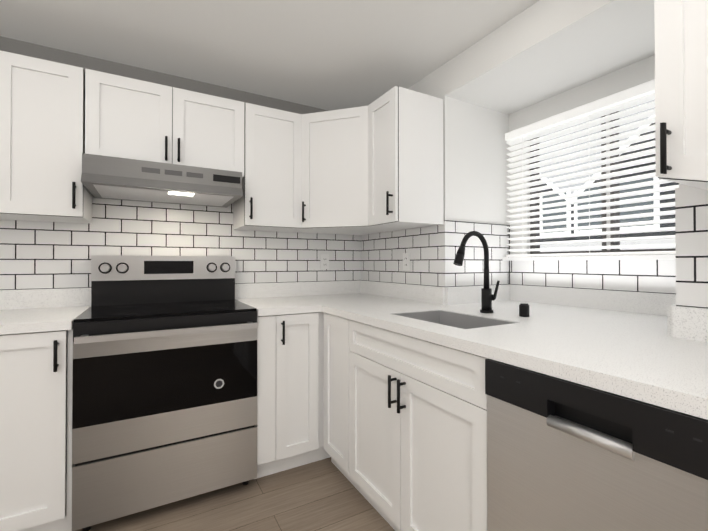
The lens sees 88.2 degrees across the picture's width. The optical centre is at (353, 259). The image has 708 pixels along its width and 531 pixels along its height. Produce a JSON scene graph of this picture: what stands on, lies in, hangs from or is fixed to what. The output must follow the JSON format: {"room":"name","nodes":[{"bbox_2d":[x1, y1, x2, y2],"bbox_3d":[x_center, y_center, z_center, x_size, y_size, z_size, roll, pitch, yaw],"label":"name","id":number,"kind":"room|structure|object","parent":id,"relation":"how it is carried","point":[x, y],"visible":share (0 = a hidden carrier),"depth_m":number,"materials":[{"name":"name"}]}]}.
{"room":"kitchen","nodes":[
{"label":"kitchen","id":0,"kind":"room"},
{"bbox_2d":[0,36,327,113],"bbox_3d":[-1.117,-1.035,2.267,2.719,0.207,0.029,0,-1,-29],"label":"wall","id":1,"kind":"structure","parent":0,"point":[10,45],"depth_m":2.17,"materials":[{"name":"grey paint"}]},
{"bbox_2d":[85,68,244,178],"bbox_3d":[-1.048,-0.708,2.090,0.763,0.443,0.377,0,-1,-29],"label":"upper cabinet","id":2,"kind":"object","parent":1,"relation":"attached to","point":[129,118],"visible":0.9,"depth_m":1.94,"materials":[{"name":"white wood"}]},
{"bbox_2d":[81,153,242,207],"bbox_3d":[-1.036,-0.416,2.031,0.717,0.139,0.488,0,-1,-29],"label":"range hood","id":3,"kind":"object","parent":2,"relation":"attached to","point":[109,177],"visible":1,"depth_m":1.86,"materials":[{"name":"metal"}]},
{"bbox_2d":[75,457,394,530],"bbox_3d":[-0.036,1.202,0.005,4.398,0.100,5.240,0,-1,-29],"label":"floor","id":4,"kind":"structure","parent":0,"point":[323,495],"depth_m":1.71,"materials":[{"name":"brown wood"}]},
{"bbox_2d":[0,329,72,530],"bbox_3d":[-1.522,0.728,1.650,0.476,0.876,0.657,0,-1,-29],"label":"base cabinet","id":5,"kind":"object","parent":4,"relation":"on","point":[36,390],"visible":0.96,"depth_m":1.47,"materials":[{"name":"white wood"}]},
{"bbox_2d":[72,255,257,530],"bbox_3d":[-0.962,0.571,1.927,0.758,1.195,0.682,0,-1,-29],"label":"stove","id":6,"kind":"object","parent":4,"relation":"on","point":[164,409],"visible":1,"depth_m":1.69,"materials":[{"name":"grey metal"}]},
{"bbox_2d":[255,312,330,478],"bbox_3d":[-0.213,0.735,2.388,0.989,0.876,0.657,0,-1,-29],"label":"base cabinet","id":7,"kind":"object","parent":4,"relation":"on","point":[290,367],"visible":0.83,"depth_m":1.99,"materials":[{"name":"white wood"}]},
{"bbox_2d":[0,280,707,419],"bbox_3d":[-0.240,0.215,0.925,3.598,0.137,3.190,0,-1,-29],"label":"countertop","id":8,"kind":"structure","parent":7,"relation":"on","point":[649,348],"depth_m":1.44,"materials":[{"name":"white stone"}]},
{"bbox_2d":[395,310,516,328],"bbox_3d":[0.421,0.432,1.595,0.308,0.354,0.468,0,-1,-29],"label":"sink","id":9,"kind":"object","parent":8,"relation":"in","point":[458,320],"visible":0.02,"depth_m":1.75,"materials":[{"name":"silver metal"}]},
{"bbox_2d":[453,231,499,312],"bbox_3d":[0.570,0.057,1.703,0.238,0.390,0.095,0,-1,-29],"label":"faucet","id":10,"kind":"object","parent":8,"relation":"on","point":[487,296],"visible":1,"depth_m":1.74,"materials":[{"name":"black metal"}]},
{"bbox_2d":[519,303,528,316],"bbox_3d":[0.761,0.224,1.634,0.041,0.056,0.042,0,-1,-29],"label":"switch","id":11,"kind":"object","parent":8,"relation":"on","point":[523,309],"visible":1,"depth_m":1.62,"materials":[{"name":"black plastic"}]},
{"bbox_2d":[323,313,360,492],"bbox_3d":[0.162,0.732,2.099,0.619,0.876,0.332,0,-1,-29],"label":"base cabinet","id":12,"kind":"object","parent":4,"relation":"on","point":[336,398],"visible":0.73,"depth_m":1.94,"materials":[{"name":"white wood"}]},
{"bbox_2d":[349,320,487,530],"bbox_3d":[0.435,0.728,1.576,0.657,0.876,0.844,0,-1,-29],"label":"base cabinet","id":13,"kind":"object","parent":4,"relation":"on","point":[417,434],"visible":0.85,"depth_m":1.36,"materials":[{"name":"white wood"}]},
{"bbox_2d":[485,359,707,530],"bbox_3d":[0.792,0.723,0.942,0.622,0.875,0.598,0,-1,-29],"label":"dishwasher","id":14,"kind":"object","parent":4,"relation":"on","point":[564,455],"visible":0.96,"depth_m":0.82,"materials":[{"name":"grey metal"}]},
{"bbox_2d":[0,0,538,110],"bbox_3d":[-0.036,-1.208,0.025,4.398,0.100,5.240,0,-1,-29],"label":"ceiling","id":15,"kind":"structure","parent":0,"point":[329,55],"depth_m":1.88,"materials":[{"name":"grey paint"}]},
{"bbox_2d":[408,0,687,254],"bbox_3d":[1.584,0.005,0.929,0.678,2.310,5.000,0,-1,-29],"label":"wall","id":16,"kind":"structure","parent":0,"point":[539,60],"depth_m":1.96,"materials":[{"name":"white paint"}]},
{"bbox_2d":[287,106,409,234],"bbox_3d":[-0.065,-0.564,2.482,0.650,0.725,0.660,0,-1,-29],"label":"upper cabinet","id":17,"kind":"object","parent":16,"relation":"attached to","point":[334,171],"visible":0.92,"depth_m":2.27,"materials":[{"name":"white wood"}]},
{"bbox_2d":[368,86,443,228],"bbox_3d":[0.282,-0.567,2.144,0.377,0.725,0.289,0,-1,-29],"label":"upper cabinet","id":18,"kind":"object","parent":16,"relation":"attached to","point":[405,157],"visible":1,"depth_m":2.04,"materials":[{"name":"white wood"}]},
{"bbox_2d":[361,186,707,307],"bbox_3d":[1.137,0.066,1.590,0.566,0.599,3.392,0,-1,-29],"label":"wall tile","id":19,"kind":"structure","parent":16,"relation":"attached to","point":[433,250],"depth_m":2.13,"materials":[{"name":"white tile"}]},
{"bbox_2d":[403,253,409,269],"bbox_3d":[0.345,0.011,2.411,0.008,0.114,0.070,0,-1,-29],"label":"electrical outlet","id":20,"kind":"object","parent":19,"relation":"attached to","point":[406,261],"visible":1,"depth_m":2.40,"materials":[{"name":"white plastic"}]},
{"bbox_2d":[502,103,677,260],"bbox_3d":[1.280,-0.415,1.927,0.160,0.831,1.054,0,-1,-29],"label":"window","id":21,"kind":"structure","parent":16,"relation":"in","point":[603,222],"depth_m":1.91,"materials":[{"name":"grey plastic"}]},
{"bbox_2d":[505,79,678,256],"bbox_3d":[1.241,-0.417,1.905,0.060,0.788,1.020,0,-1,-29],"label":"window blinds","id":22,"kind":"object","parent":21,"relation":"attached to","point":[632,97],"visible":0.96,"depth_m":1.90,"materials":[{"name":"white plastic"}]},
{"bbox_2d":[654,0,707,189],"bbox_3d":[1.099,-0.465,0.694,0.377,0.953,0.761,0,-1,-29],"label":"upper cabinet","id":23,"kind":"object","parent":16,"relation":"attached to","point":[681,91],"visible":1,"depth_m":0.90,"materials":[{"name":"white wood"}]},
{"bbox_3d":[-1.294,0.016,2.245,4.398,2.310,0.120,0,-1,-29],"label":"wall","id":24,"kind":"structure","parent":0,"visible":0},
{"bbox_2d":[0,50,91,223],"bbox_3d":[-1.525,-0.570,1.820,0.323,0.725,0.377,0,-1,-29],"label":"upper cabinet","id":25,"kind":"object","parent":24,"relation":"attached to","point":[42,125],"visible":0.98,"depth_m":1.70,"materials":[{"name":"white wood"}]},
{"bbox_2d":[0,196,360,289],"bbox_3d":[-1.266,-0.129,2.188,3.050,1.000,0.008,0,-1,-29],"label":"wall tile","id":26,"kind":"structure","parent":24,"relation":"attached to","point":[43,255],"depth_m":2.23,"materials":[{"name":"white tile"}]},
{"bbox_2d":[320,254,328,268],"bbox_3d":[-0.221,0.014,2.767,0.070,0.114,0.008,0,-1,-29],"label":"electrical outlet","id":27,"kind":"object","parent":26,"relation":"attached to","point":[324,261],"visible":1,"depth_m":2.76,"materials":[{"name":"white plastic"}]},
{"bbox_2d":[233,103,301,231],"bbox_3d":[-0.557,-0.565,2.366,0.361,0.725,0.377,0,-1,-29],"label":"upper cabinet","id":28,"kind":"object","parent":24,"relation":"attached to","point":[270,199],"visible":0.94,"depth_m":2.24,"materials":[{"name":"white wood"}]},
{"label":"outside","id":29,"kind":"structure","parent":0,"visible":0},
{"bbox_2d":[540,115,678,251],"bbox_3d":[3.417,-0.627,6.561,3.000,4.670,9.000,0,-1,-29],"label":"house","id":30,"kind":"structure","parent":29,"point":[639,242],"depth_m":6.46,"materials":[{"name":"white"}]}
]}

